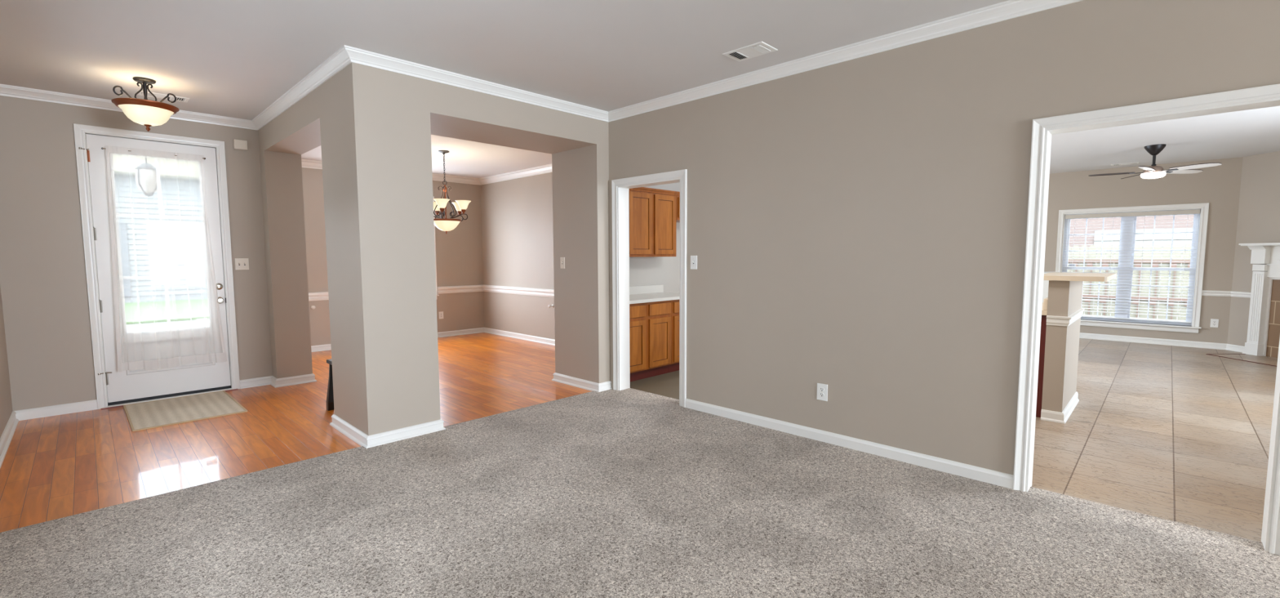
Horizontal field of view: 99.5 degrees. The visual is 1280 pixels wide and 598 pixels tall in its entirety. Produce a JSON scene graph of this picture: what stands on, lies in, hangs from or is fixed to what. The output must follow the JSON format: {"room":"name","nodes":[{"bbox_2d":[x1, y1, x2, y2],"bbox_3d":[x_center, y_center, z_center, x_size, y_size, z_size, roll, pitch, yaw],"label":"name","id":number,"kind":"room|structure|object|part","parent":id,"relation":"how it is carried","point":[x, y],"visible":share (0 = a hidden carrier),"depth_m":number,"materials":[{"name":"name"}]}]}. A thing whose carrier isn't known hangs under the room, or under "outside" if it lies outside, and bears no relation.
{"room":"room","nodes":[
{"label":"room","id":0,"kind":"room"},
{"bbox_2d":[0,284,13,437],"bbox_3d":[-0.335,0.025,-0.435,14.112,2.743,0.120,4,6,44],"label":"wall","id":1,"kind":"structure","parent":0,"point":[6,403],"depth_m":4.25,"materials":[{"name":"beige paint"}]},
{"bbox_2d":[0,410,18,467],"bbox_3d":[-0.264,1.345,-0.289,13.832,0.087,0.030,4,6,44],"label":"baseboard","id":2,"kind":"structure","parent":1,"relation":"attached to","point":[8,432],"depth_m":4.01,"materials":[{"name":"white paint"}]},
{"bbox_2d":[0,95,272,410],"bbox_3d":[-4.691,-0.404,5.074,0.160,2.743,1.951,4,6,44],"label":"wall","id":3,"kind":"structure","parent":0,"point":[43,284],"depth_m":4.65,"materials":[{"name":"beige paint"}]},
{"bbox_2d":[14,399,97,420],"bbox_3d":[-5.045,0.961,4.689,0.016,0.087,0.493,4,6,44],"label":"baseboard","id":4,"kind":"structure","parent":3,"relation":"attached to","point":[47,411],"depth_m":4.68,"materials":[{"name":"white paint"}]},
{"bbox_2d":[73,123,239,409],"bbox_3d":[-4.550,-0.293,5.173,0.235,2.506,1.045,4,6,44],"label":"door","id":5,"kind":"structure","parent":3,"relation":"in","point":[114,388],"depth_m":5.10,"materials":[{"name":"white paint"}]},
{"bbox_2d":[101,145,226,372],"bbox_3d":[-4.485,-0.362,5.140,0.089,2.043,0.798,4,6,44],"label":"sheer curtain","id":6,"kind":"object","parent":5,"relation":"hanging from","point":[162,363],"visible":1,"depth_m":5.06,"materials":[{"name":"white fabric"}]},
{"bbox_3d":[-4.468,-0.356,5.124,0.038,2.033,0.798,4,6,44],"label":"curtain panel","id":7,"kind":"part","parent":6,"relation":"part of","materials":[{"name":"white fabric"}]},
{"bbox_3d":[-4.521,0.529,5.228,0.008,0.313,0.653,4,6,44],"label":"panel moulding","id":8,"kind":"part","parent":5,"relation":"part of","materials":[{"name":"white paint"}]},
{"bbox_3d":[-4.226,0.015,5.449,0.068,0.068,0.068,4,6,44],"label":"knob","id":9,"kind":"part","parent":5,"relation":"part of","materials":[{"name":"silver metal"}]},
{"bbox_2d":[233,138,247,150],"bbox_3d":[-4.056,-1.565,5.497,0.035,0.094,0.112,4,6,44],"label":"door chime","id":10,"kind":"object","parent":3,"relation":"attached to","point":[237,144],"visible":1,"depth_m":5.49,"materials":[{"name":"beige plastic"}]},
{"bbox_2d":[235,257,248,269],"bbox_3d":[-4.090,-0.359,5.566,0.021,0.118,0.116,4,6,44],"label":"light switch","id":11,"kind":"object","parent":3,"relation":"attached to","point":[240,263],"visible":1,"depth_m":5.57,"materials":[{"name":"beige plastic"}]},
{"bbox_2d":[240,373,316,388],"bbox_3d":[-3.875,0.867,5.798,0.330,0.087,0.648,4,6,44],"label":"baseboard","id":12,"kind":"structure","parent":3,"relation":"attached to","point":[273,380],"depth_m":5.74,"materials":[{"name":"white paint"}]},
{"bbox_2d":[112,154,199,180],"bbox_3d":[-5.399,-1.692,5.982,2.260,0.430,4.000,4,6,44],"label":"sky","id":13,"kind":"structure","parent":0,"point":[123,165],"depth_m":6.69,"materials":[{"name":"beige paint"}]},
{"bbox_2d":[134,157,157,196],"bbox_3d":[-5.522,-1.502,6.057,0.200,0.720,0.200,4,6,44],"label":"lantern","id":14,"kind":"object","parent":13,"relation":"hanging from","point":[146,173],"visible":0.9,"depth_m":6.01,"materials":[{"name":"white glass"}]},
{"bbox_3d":[-5.521,-1.314,6.072,0.200,0.262,0.200,4,6,44],"label":"glass","id":15,"kind":"part","parent":14,"relation":"part of","materials":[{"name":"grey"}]},
{"bbox_2d":[257,87,320,377],"bbox_3d":[-3.827,-0.467,5.821,4.085,2.743,0.328,4,6,44],"label":"wall","id":16,"kind":"structure","parent":0,"point":[282,141],"depth_m":5.66,"materials":[{"name":"beige paint"}]},
{"bbox_2d":[311,327,555,351],"bbox_3d":[-2.504,0.754,7.151,3.981,0.087,3.271,4,6,44],"label":"baseboard","id":17,"kind":"structure","parent":16,"relation":"attached to","point":[456,332],"depth_m":9.07,"materials":[{"name":"white paint"}]},
{"bbox_2d":[302,167,484,345],"bbox_3d":[-3.934,-0.684,8.528,0.140,2.743,3.411,4,6,44],"label":"wall","id":18,"kind":"structure","parent":0,"point":[459,251],"depth_m":9.13,"materials":[{"name":"beige paint"}]},
{"bbox_2d":[438,311,443,318],"bbox_3d":[-3.342,0.273,9.103,0.010,0.122,0.080,4,6,44],"label":"wall outlet","id":19,"kind":"object","parent":18,"relation":"attached to","point":[441,313],"visible":1,"depth_m":9.10,"materials":[{"name":"white plastic"}]},
{"bbox_2d":[301,134,551,177],"bbox_3d":[-2.513,-1.954,6.933,3.981,0.120,3.271,4,6,44],"label":"ceiling","id":20,"kind":"structure","parent":0,"point":[467,158],"depth_m":7.45,"materials":[{"name":"paint"}]},
{"bbox_2d":[433,150,471,233],"bbox_3d":[-2.535,-1.371,7.013,0.644,1.054,0.666,4,6,44],"label":"chandelier","id":21,"kind":"object","parent":20,"relation":"hanging from","point":[446,224],"visible":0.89,"depth_m":6.95,"materials":[{"name":"beige glass"}]},
{"bbox_3d":[-2.693,-1.221,7.181,0.200,0.111,0.200,4,6,44],"label":"lamp shade","id":22,"kind":"part","parent":21,"relation":"part of","materials":[{"name":"beige glass"}]},
{"bbox_3d":[-2.591,-1.257,6.967,0.132,0.385,0.011,-3,5,-27],"label":"scroll arm","id":23,"kind":"part","parent":21,"relation":"part of","materials":[{"name":"brown metal"}]},
{"bbox_3d":[-2.478,-1.189,6.769,0.200,0.111,0.200,4,6,44],"label":"lamp shade","id":24,"kind":"part","parent":21,"relation":"part of","materials":[{"name":"beige glass"}]},
{"bbox_3d":[-2.505,-1.254,6.924,0.011,0.385,0.132,-1,5,-10],"label":"scroll arm","id":25,"kind":"part","parent":21,"relation":"part of","materials":[{"name":"brown metal"}]},
{"bbox_3d":[-2.520,-1.684,6.971,0.016,0.356,0.016,0,5,-1],"label":"chain","id":26,"kind":"part","parent":21,"relation":"part of","materials":[{"name":"brown metal"}]},
{"bbox_3d":[-2.517,-0.944,7.031,0.352,0.130,0.352,4,6,44],"label":"lamp shade","id":27,"kind":"part","parent":21,"relation":"part of","materials":[{"name":"beige glass"}]},
{"bbox_3d":[-2.482,-1.266,7.079,0.011,0.385,0.132,2,5,26],"label":"scroll arm","id":28,"kind":"part","parent":21,"relation":"part of","materials":[{"name":"brown metal"}]},
{"bbox_3d":[-2.437,-1.259,6.993,0.132,0.385,0.011,0,5,8],"label":"scroll arm","id":29,"kind":"part","parent":21,"relation":"part of","materials":[{"name":"brown metal"}]},
{"bbox_3d":[-2.409,-1.226,7.228,0.200,0.111,0.200,4,6,44],"label":"lamp shade","id":30,"kind":"part","parent":21,"relation":"part of","materials":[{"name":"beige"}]},
{"bbox_3d":[-2.331,-1.060,6.994,0.228,0.083,0.011,0,5,8],"label":"lamp arm","id":31,"kind":"part","parent":21,"relation":"part of","materials":[{"name":"brown metal"}]},
{"bbox_3d":[-2.276,-1.206,6.974,0.200,0.111,0.200,4,6,44],"label":"lamp shade","id":32,"kind":"part","parent":21,"relation":"part of","materials":[{"name":"beige glass"}]},
{"bbox_2d":[308,195,554,300],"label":"chair rail","id":33,"kind":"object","parent":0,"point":[437,295],"depth_m":8.98,"materials":[{"name":"white paint"}]},
{"bbox_2d":[318,62,610,435],"bbox_3d":[-1.344,-0.402,4.904,0.755,2.743,2.479,4,6,44],"label":"wall","id":34,"kind":"structure","parent":0,"point":[377,126],"depth_m":4.07,"materials":[{"name":"beige paint"}]},
{"bbox_2d":[329,413,445,448],"bbox_3d":[-2.019,0.980,4.316,0.815,0.087,0.593,4,6,44],"label":"baseboard","id":35,"kind":"object","parent":34,"relation":"attached to","point":[365,440],"visible":0.54,"depth_m":4.05,"materials":[{"name":"white paint"}]},
{"bbox_2d":[560,257,564,268],"bbox_3d":[-0.821,-0.380,5.703,0.072,0.118,0.021,4,6,44],"label":"light switch","id":36,"kind":"object","parent":34,"relation":"attached to","point":[562,259],"visible":1,"depth_m":5.70,"materials":[{"name":"beige plastic"}]},
{"bbox_2d":[551,372,612,391],"bbox_3d":[-0.184,0.825,6.166,0.779,0.087,1.445,4,6,44],"label":"baseboard","id":37,"kind":"structure","parent":34,"relation":"attached to","point":[571,380],"depth_m":5.58,"materials":[{"name":"white paint"}]},
{"bbox_2d":[0,0,1008,119],"bbox_3d":[1.173,-1.524,0.896,13.932,0.120,4.271,4,6,44],"label":"ceiling","id":38,"kind":"structure","parent":0,"point":[235,59],"depth_m":3.47,"materials":[{"name":"paint"}]},
{"bbox_2d":[111,76,179,131],"bbox_3d":[-3.883,-1.517,4.258,0.406,0.398,0.396,4,6,44],"label":"ceiling light","id":39,"kind":"object","parent":38,"relation":"attached to","point":[145,112],"visible":1,"depth_m":4.18,"materials":[{"name":"white glass"}]},
{"bbox_3d":[-3.879,-1.608,4.247,0.028,0.175,0.028,4,6,44],"label":"stem","id":40,"kind":"part","parent":39,"relation":"part of","materials":[{"name":"brown metal"}]},
{"bbox_3d":[-3.879,-1.429,4.262,0.328,0.123,0.328,4,6,44],"label":"lamp shade","id":41,"kind":"part","parent":39,"relation":"part of","materials":[{"name":"beige glass"}]},
{"bbox_2d":[137,90,189,102],"bbox_3d":[-4.119,-1.746,4.680,0.160,0.009,0.336,4,6,44],"label":"ceiling vent","id":42,"kind":"object","parent":38,"relation":"in","point":[141,93],"visible":0.83,"depth_m":4.67,"materials":[{"name":"white metal"}]},
{"bbox_2d":[722,41,777,62],"bbox_3d":[0.751,-1.683,3.699,0.312,0.009,0.204,4,6,44],"label":"ceiling vent","id":43,"kind":"object","parent":38,"relation":"in","point":[760,48],"visible":1,"depth_m":3.69,"materials":[{"name":"white metal"}]},
{"bbox_2d":[480,172,555,339],"bbox_3d":[-1.317,-0.672,8.261,3.981,2.743,0.140,4,6,44],"label":"wall","id":44,"kind":"structure","parent":0,"point":[517,228],"depth_m":8.79,"materials":[{"name":"beige paint"}]},
{"bbox_2d":[0,332,1279,597],"bbox_3d":[3.143,1.034,4.548,15.720,0.108,11.726,4,6,44],"label":"floor","id":45,"kind":"structure","parent":0,"point":[630,492],"depth_m":2.99,"materials":[{"name":"carpet"}]},
{"bbox_2d":[123,390,247,431],"bbox_3d":[-4.095,0.982,4.864,1.048,0.010,0.744,4,6,43],"label":"door mat","id":46,"kind":"object","parent":45,"relation":"on","point":[166,411],"visible":1,"depth_m":4.79,"materials":[{"name":"beige fabric"}]},
{"bbox_2d":[326,358,333,410],"bbox_3d":[-2.507,0.755,4.878,0.324,0.450,0.504,4,6,44],"label":"stool","id":47,"kind":"object","parent":45,"relation":"on","point":[330,397],"visible":0.21,"depth_m":4.80,"materials":[{"name":"black paint"}]},
{"bbox_3d":[-2.507,0.546,4.861,0.320,0.032,0.470,4,6,44],"label":"seat","id":48,"kind":"part","parent":47,"relation":"part of","materials":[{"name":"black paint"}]},
{"bbox_2d":[629,299,671,381],"bbox_3d":[-0.137,0.444,6.132,0.605,0.852,0.850,4,6,44],"label":"base cabinet","id":49,"kind":"object","parent":45,"relation":"on","point":[650,322],"visible":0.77,"depth_m":5.97,"materials":[{"name":"brown wood"}]},
{"bbox_3d":[-0.068,0.503,5.791,0.012,0.414,0.230,4,6,44],"label":"door panel","id":50,"kind":"part","parent":49,"relation":"part of","materials":[{"name":"brown wood"}]},
{"bbox_3d":[-0.067,0.138,5.759,0.019,0.126,0.352,4,6,44],"label":"drawer","id":51,"kind":"part","parent":49,"relation":"part of","materials":[{"name":"brown wood"}]},
{"bbox_3d":[-0.066,0.503,5.789,0.019,0.536,0.352,4,6,44],"label":"door","id":52,"kind":"part","parent":49,"relation":"part of","materials":[{"name":"brown wood"}]},
{"bbox_2d":[629,284,679,303],"bbox_3d":[0.044,-0.062,6.261,0.636,0.132,1.347,4,6,44],"label":"countertop","id":53,"kind":"structure","parent":49,"relation":"on","point":[650,293],"depth_m":6.51,"materials":[{"name":"white stone"}]},
{"bbox_3d":[0.224,0.113,6.056,0.019,0.126,0.350,4,6,44],"label":"drawer","id":54,"kind":"part","parent":49,"relation":"part of","materials":[{"name":"brown wood"}]},
{"bbox_3d":[0.225,0.479,6.085,0.019,0.536,0.350,4,6,44],"label":"door","id":55,"kind":"part","parent":49,"relation":"part of","materials":[{"name":"brown wood"}]},
{"bbox_3d":[0.222,0.478,6.088,0.012,0.414,0.228,4,6,44],"label":"door panel","id":56,"kind":"part","parent":49,"relation":"part of","materials":[{"name":"brown wood"}]},
{"bbox_2d":[668,299,679,372],"bbox_3d":[0.333,0.404,6.612,0.605,0.852,0.492,4,6,44],"label":"base cabinet","id":57,"kind":"object","parent":45,"relation":"on","point":[674,366],"visible":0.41,"depth_m":6.27,"materials":[{"name":"brown wood"}]},
{"bbox_3d":[0.535,0.086,6.374,0.019,0.126,0.409,4,6,44],"label":"drawer","id":58,"kind":"part","parent":57,"relation":"part of","materials":[{"name":"brown wood"}]},
{"bbox_3d":[0.536,0.452,6.403,0.019,0.536,0.409,4,6,44],"label":"door","id":59,"kind":"part","parent":57,"relation":"part of","materials":[{"name":"brown wood"}]},
{"bbox_3d":[0.533,0.452,6.406,0.012,0.414,0.287,4,6,44],"label":"door panel","id":60,"kind":"part","parent":57,"relation":"part of","materials":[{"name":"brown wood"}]},
{"bbox_2d":[1035,315,1046,417],"bbox_3d":[3.440,0.520,5.003,0.596,0.858,0.880,4,6,44],"label":"base cabinet","id":61,"kind":"object","parent":45,"relation":"on","point":[1043,323],"visible":0.02,"depth_m":4.50,"materials":[{"name":"brown wood"}]},
{"bbox_2d":[1041,297,1048,315],"bbox_3d":[3.420,0.023,4.964,0.628,0.136,0.905,4,6,44],"label":"countertop","id":62,"kind":"structure","parent":61,"relation":"on","point":[1044,308],"depth_m":4.44,"materials":[{"name":"beige laminate"}]},
{"bbox_2d":[1042,271,1053,302],"bbox_3d":[5.137,0.183,7.488,0.950,1.120,0.665,4,6,44],"label":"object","id":63,"kind":"object","parent":45,"relation":"on","point":[1046,282],"visible":0.05,"depth_m":6.94,"materials":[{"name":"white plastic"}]},
{"bbox_3d":[4.913,0.202,7.253,0.920,1.080,0.015,4,6,44],"label":"cupboard door","id":64,"kind":"part","parent":63,"relation":"part of","materials":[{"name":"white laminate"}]},
{"bbox_2d":[1205,242,1279,366],"bbox_3d":[8.227,0.070,6.439,1.105,1.492,1.886,0,5,-1],"label":"fireplace","id":65,"kind":"object","parent":45,"relation":"on","point":[1264,321],"visible":0.98,"depth_m":7.15,"materials":[{"name":"white paint"}]},
{"bbox_2d":[1238,242,1279,245],"bbox_3d":[8.215,-0.658,6.380,0.220,0.032,1.886,0,5,-1],"label":"mantel shelf","id":66,"kind":"object","parent":65,"relation":"attached to","point":[1266,243],"depth_m":7.06,"materials":[{"name":"white paint"}]},
{"bbox_3d":[8.314,0.292,6.457,0.028,1.045,1.440,0,5,-1],"label":"trim","id":67,"kind":"part","parent":65,"relation":"part of","materials":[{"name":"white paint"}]},
{"bbox_2d":[629,182,679,293],"bbox_3d":[1.953,-0.718,8.698,0.089,2.743,7.576,4,6,44],"label":"wall","id":68,"kind":"structure","parent":0,"point":[643,270],"depth_m":6.91,"materials":[{"name":"paint"}]},
{"bbox_2d":[629,284,663,294],"bbox_3d":[-0.176,-0.096,6.474,0.020,0.097,1.347,4,6,44],"label":"backsplash","id":69,"kind":"structure","parent":68,"relation":"attached to","point":[650,288],"depth_m":6.72,"materials":[{"name":"white laminate"}]},
{"bbox_2d":[628,186,678,257],"bbox_3d":[0.051,-0.894,6.420,0.334,0.787,0.859,4,6,44],"label":"upper cabinet","id":70,"kind":"object","parent":68,"relation":"attached to","point":[652,211],"visible":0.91,"depth_m":6.31,"materials":[{"name":"brown wood"}]},
{"bbox_3d":[0.008,-0.859,6.176,0.019,0.695,0.373,4,6,44],"label":"door","id":71,"kind":"part","parent":70,"relation":"part of","materials":[{"name":"brown wood"}]},
{"bbox_3d":[0.006,-0.859,6.179,0.012,0.573,0.251,4,6,44],"label":"door panel","id":72,"kind":"part","parent":70,"relation":"part of","materials":[{"name":"brown wood"}]},
{"bbox_3d":[0.153,-1.257,6.290,0.046,0.045,0.859,4,6,44],"label":"cornice","id":73,"kind":"part","parent":70,"relation":"part of","materials":[{"name":"brown wood"}]},
{"bbox_3d":[0.301,-0.884,6.475,0.019,0.695,0.371,4,6,44],"label":"door","id":74,"kind":"part","parent":70,"relation":"part of","materials":[{"name":"brown wood"}]},
{"bbox_3d":[0.298,-0.884,6.478,0.012,0.573,0.249,4,6,44],"label":"door panel","id":75,"kind":"part","parent":70,"relation":"part of","materials":[{"name":"brown wood"}]},
{"bbox_2d":[675,191,679,222],"bbox_3d":[0.673,-1.171,7.037,0.334,0.340,0.919,4,6,44],"label":"upper cabinet","id":76,"kind":"object","parent":68,"relation":"attached to","point":[677,218],"visible":0.07,"depth_m":6.63,"materials":[{"name":"brown wood"}]},
{"bbox_3d":[0.618,-1.134,6.782,0.019,0.248,0.415,4,6,44],"label":"door","id":77,"kind":"part","parent":76,"relation":"part of","materials":[{"name":"brown wood"}]},
{"bbox_2d":[608,0,1279,474],"bbox_3d":[3.731,-0.153,1.599,11.140,2.743,0.139,4,6,44],"label":"wall","id":78,"kind":"structure","parent":0,"point":[857,228],"depth_m":3.50,"materials":[{"name":"beige paint"}]},
{"bbox_2d":[0,0,1084,185],"bbox_3d":[0.936,-1.485,2.084,15.720,0.147,5.430,4,6,44],"label":"crown molding","id":79,"kind":"structure","parent":78,"relation":"attached to","point":[344,55],"depth_m":4.18,"materials":[{"name":"white paint"}]},
{"bbox_2d":[611,168,687,407],"bbox_3d":[0.117,-0.101,5.128,0.939,2.098,0.163,4,6,44],"label":"door frame","id":80,"kind":"structure","parent":78,"relation":"attached to","point":[620,187],"depth_m":5.33,"materials":[{"name":"white paint"}]},
{"bbox_2d":[690,255,697,269],"bbox_3d":[0.460,-0.316,4.674,0.072,0.118,0.021,4,6,44],"label":"light switch","id":81,"kind":"object","parent":78,"relation":"attached to","point":[693,258],"visible":1,"depth_m":4.67,"materials":[{"name":"white plastic"}]},
{"bbox_2d":[817,382,827,400],"bbox_3d":[1.320,0.674,3.923,0.080,0.122,0.010,4,6,44],"label":"wall outlet","id":82,"kind":"object","parent":78,"relation":"attached to","point":[822,388],"visible":1,"depth_m":3.92,"materials":[{"name":"white plastic"}]},
{"bbox_2d":[685,398,1013,488],"bbox_3d":[1.285,0.996,3.980,2.444,0.087,0.016,4,6,44],"label":"baseboard","id":83,"kind":"structure","parent":78,"relation":"attached to","point":[991,476],"depth_m":3.71,"materials":[{"name":"white paint"}]},
{"bbox_2d":[1013,83,1279,555],"bbox_3d":[2.572,0.085,2.742,1.027,2.092,0.163,4,6,44],"label":"door frame","id":84,"kind":"structure","parent":78,"relation":"attached to","point":[1264,96],"depth_m":2.95,"materials":[{"name":"white paint"}]},
{"bbox_2d":[1041,280,1083,412],"bbox_3d":[3.687,0.396,4.718,0.134,1.148,0.928,4,6,44],"label":"wall","id":85,"kind":"structure","parent":0,"point":[1064,297],"depth_m":4.41,"materials":[{"name":"beige paint"}]},
{"bbox_2d":[1040,391,1079,423],"bbox_3d":[3.689,0.928,4.742,0.160,0.084,0.954,4,6,44],"label":"baseboard","id":86,"kind":"structure","parent":85,"relation":"attached to","point":[1046,415],"depth_m":4.44,"materials":[{"name":"white paint"}]},
{"bbox_2d":[1046,307,1084,325],"bbox_3d":[3.686,0.149,4.681,0.158,0.077,0.952,4,6,44],"label":"trim","id":87,"kind":"structure","parent":85,"relation":"attached to","point":[1051,319],"depth_m":4.37,"materials":[{"name":"white paint"}]},
{"bbox_2d":[1043,271,1116,281],"bbox_3d":[3.734,-0.192,4.631,0.459,0.037,1.035,4,6,44],"label":"countertop","id":88,"kind":"structure","parent":85,"relation":"on","point":[1095,277],"depth_m":4.32,"materials":[{"name":"beige laminate"}]},
{"bbox_2d":[1044,156,1243,343],"bbox_3d":[6.471,-0.795,9.467,5.300,2.743,0.160,4,6,44],"label":"wall","id":89,"kind":"structure","parent":0,"point":[1219,186],"depth_m":7.90,"materials":[{"name":"beige paint"}]},
{"bbox_2d":[1055,202,1250,333],"bbox_3d":[7.662,-0.465,8.155,2.287,1.870,0.410,4,6,44],"label":"window","id":90,"kind":"structure","parent":89,"relation":"in","point":[1198,243],"depth_m":8.31,"materials":[{"name":"white paint"}]},
{"bbox_3d":[7.290,-0.111,8.764,0.682,0.815,0.024,4,6,44],"label":"sash","id":91,"kind":"part","parent":90,"relation":"part of","materials":[{"name":"glass"}]},
{"bbox_3d":[7.307,-0.905,8.720,0.682,0.855,0.024,4,6,44],"label":"sash","id":92,"kind":"part","parent":90,"relation":"part of","materials":[{"name":"glass"}]},
{"bbox_2d":[1062,208,1199,323],"bbox_3d":[7.524,-0.512,8.401,1.536,1.653,0.066,4,6,44],"label":"window blind","id":93,"kind":"object","parent":90,"relation":"attached to","point":[1188,211],"visible":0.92,"depth_m":8.30,"materials":[{"name":"white plastic"}]},
{"bbox_3d":[7.406,-0.506,8.527,0.002,1.590,0.051,4,6,44],"label":"ladder cord","id":94,"kind":"part","parent":93,"relation":"part of","materials":[{"name":"white fabric"}]},
{"bbox_3d":[7.531,0.302,8.472,1.528,0.017,0.048,4,6,44],"label":"rail","id":95,"kind":"part","parent":93,"relation":"part of","materials":[{"name":"white plastic"}]},
{"bbox_3d":[7.664,-0.486,8.276,0.002,1.590,0.051,4,6,44],"label":"ladder cord","id":96,"kind":"part","parent":93,"relation":"part of","materials":[{"name":"white fabric"}]},
{"bbox_3d":[7.993,-0.462,7.956,0.002,1.590,0.051,4,6,44],"label":"ladder cord","id":97,"kind":"part","parent":93,"relation":"part of","materials":[{"name":"white fabric"}]},
{"bbox_3d":[7.538,0.401,8.486,1.742,0.092,0.215,4,6,44],"label":"sill","id":98,"kind":"part","parent":90,"relation":"part of","materials":[{"name":"white paint"}]},
{"bbox_3d":[7.863,-0.068,8.207,0.674,0.815,0.024,4,6,44],"label":"sash","id":99,"kind":"part","parent":90,"relation":"part of","materials":[{"name":"glass"}]},
{"bbox_3d":[7.880,-0.862,8.163,0.674,0.855,0.024,4,6,44],"label":"sash","id":100,"kind":"part","parent":90,"relation":"part of","materials":[{"name":"glass"}]},
{"bbox_2d":[1079,332,1244,351],"bbox_3d":[6.415,0.547,9.347,5.530,0.087,0.251,4,6,44],"label":"baseboard","id":101,"kind":"structure","parent":89,"relation":"attached to","point":[1237,348],"depth_m":8.10,"materials":[{"name":"white paint"}]},
{"bbox_2d":[1209,318,1218,327],"bbox_3d":[8.213,0.346,7.740,0.080,0.122,0.010,4,6,44],"label":"wall outlet","id":102,"kind":"object","parent":89,"relation":"attached to","point":[1214,322],"visible":1,"depth_m":7.74,"materials":[{"name":"white plastic"}]},
{"bbox_2d":[1049,106,1279,173],"bbox_3d":[4.377,-1.891,6.116,6.850,0.120,7.416,4,6,44],"label":"ceiling","id":103,"kind":"structure","parent":0,"point":[1250,132],"depth_m":6.38,"materials":[{"name":"paint"}]},
{"bbox_2d":[1111,161,1139,166],"bbox_3d":[7.166,-1.988,8.001,0.310,0.009,0.170,4,6,44],"label":"ceiling vent","id":104,"kind":"object","parent":103,"relation":"in","point":[1138,162],"visible":1,"depth_m":7.99,"materials":[{"name":"white metal"}]},
{"bbox_2d":[1088,143,1222,178],"bbox_3d":[6.291,-1.682,6.658,1.174,0.398,1.164,4,6,44],"label":"ceiling fan","id":105,"kind":"object","parent":103,"relation":"hanging from","point":[1153,171],"visible":1,"depth_m":6.61,"materials":[{"name":"grey metal"}]},
{"bbox_3d":[6.001,-1.588,6.895,0.450,0.037,0.126,3,5,33],"label":"blade","id":106,"kind":"part","parent":105,"relation":"part of","materials":[{"name":"brown wood"}]},
{"bbox_3d":[6.019,-1.550,6.433,0.450,0.037,0.126,-4,6,-39],"label":"blade","id":107,"kind":"part","parent":105,"relation":"part of","materials":[{"name":"white wood"}]},
{"bbox_3d":[6.383,-1.552,6.534,0.039,0.014,0.165,-2,5,-21],"label":"blade arm","id":108,"kind":"part","parent":105,"relation":"part of"},
{"bbox_3d":[6.724,-1.574,6.691,0.450,0.037,0.126,0,5,-3],"label":"blade","id":109,"kind":"part","parent":105,"relation":"part of","materials":[{"name":"white wood"}]},
{"bbox_3d":[6.466,-1.542,6.307,0.126,0.037,0.450,-2,5,-21],"label":"blade","id":110,"kind":"part","parent":105,"relation":"part of","materials":[{"name":"white wood"}]},
{"bbox_2d":[1226,151,1279,346],"bbox_3d":[8.406,-0.561,6.470,0.160,2.743,2.200,0,5,-1],"label":"wall","id":111,"kind":"structure","parent":0,"point":[1259,208],"depth_m":7.37,"materials":[{"name":"beige paint"}]},
{"label":"outside","id":112,"kind":"structure","parent":0,"visible":0},
{"bbox_2d":[124,297,209,332],"bbox_3d":[-24.067,-0.797,30.493,63.000,0.020,42.000,4,6,44],"label":"ground","id":113,"kind":"structure","parent":112,"point":[189,323],"depth_m":12.35,"materials":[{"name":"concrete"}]},
{"bbox_2d":[114,173,207,302],"bbox_3d":[-16.648,-2.581,21.682,3.700,4.900,32.600,4,6,44],"label":"house","id":114,"kind":"structure","parent":113,"relation":"on","point":[183,246],"depth_m":19.32,"materials":[{"name":"white"}]},
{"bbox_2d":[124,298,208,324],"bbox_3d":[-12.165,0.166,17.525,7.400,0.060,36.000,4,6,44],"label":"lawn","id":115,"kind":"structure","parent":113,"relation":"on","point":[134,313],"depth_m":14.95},
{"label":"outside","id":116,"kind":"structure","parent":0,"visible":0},
{"bbox_3d":[17.267,0.072,19.201,26.000,0.020,28.500,4,6,44],"label":"yard","id":117,"kind":"structure","parent":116,"visible":0},
{"bbox_2d":[1066,244,1191,319],"bbox_3d":[10.099,-0.244,11.804,9.400,1.845,0.063,4,6,44],"label":"fence","id":118,"kind":"object","parent":117,"relation":"on","point":[1137,256],"visible":0.16,"depth_m":11.34,"materials":[{"name":"beige wood"}]},
{"bbox_3d":[10.089,-0.819,11.750,9.400,0.060,0.041,4,6,44],"label":"rail","id":119,"kind":"part","parent":118,"relation":"part of","materials":[{"name":"wood"}]},
{"bbox_3d":[10.092,-0.042,11.812,9.400,0.060,0.041,4,6,44],"label":"rail","id":120,"kind":"part","parent":118,"relation":"part of","materials":[{"name":"wood"}]},
{"bbox_2d":[1069,214,1193,316],"bbox_3d":[15.188,-3.078,14.665,15.400,7.000,3.500,4,6,44],"label":"brick house","id":121,"kind":"structure","parent":117,"relation":"on","point":[1182,223],"depth_m":14.63,"materials":[{"name":"beige"}]}
]}

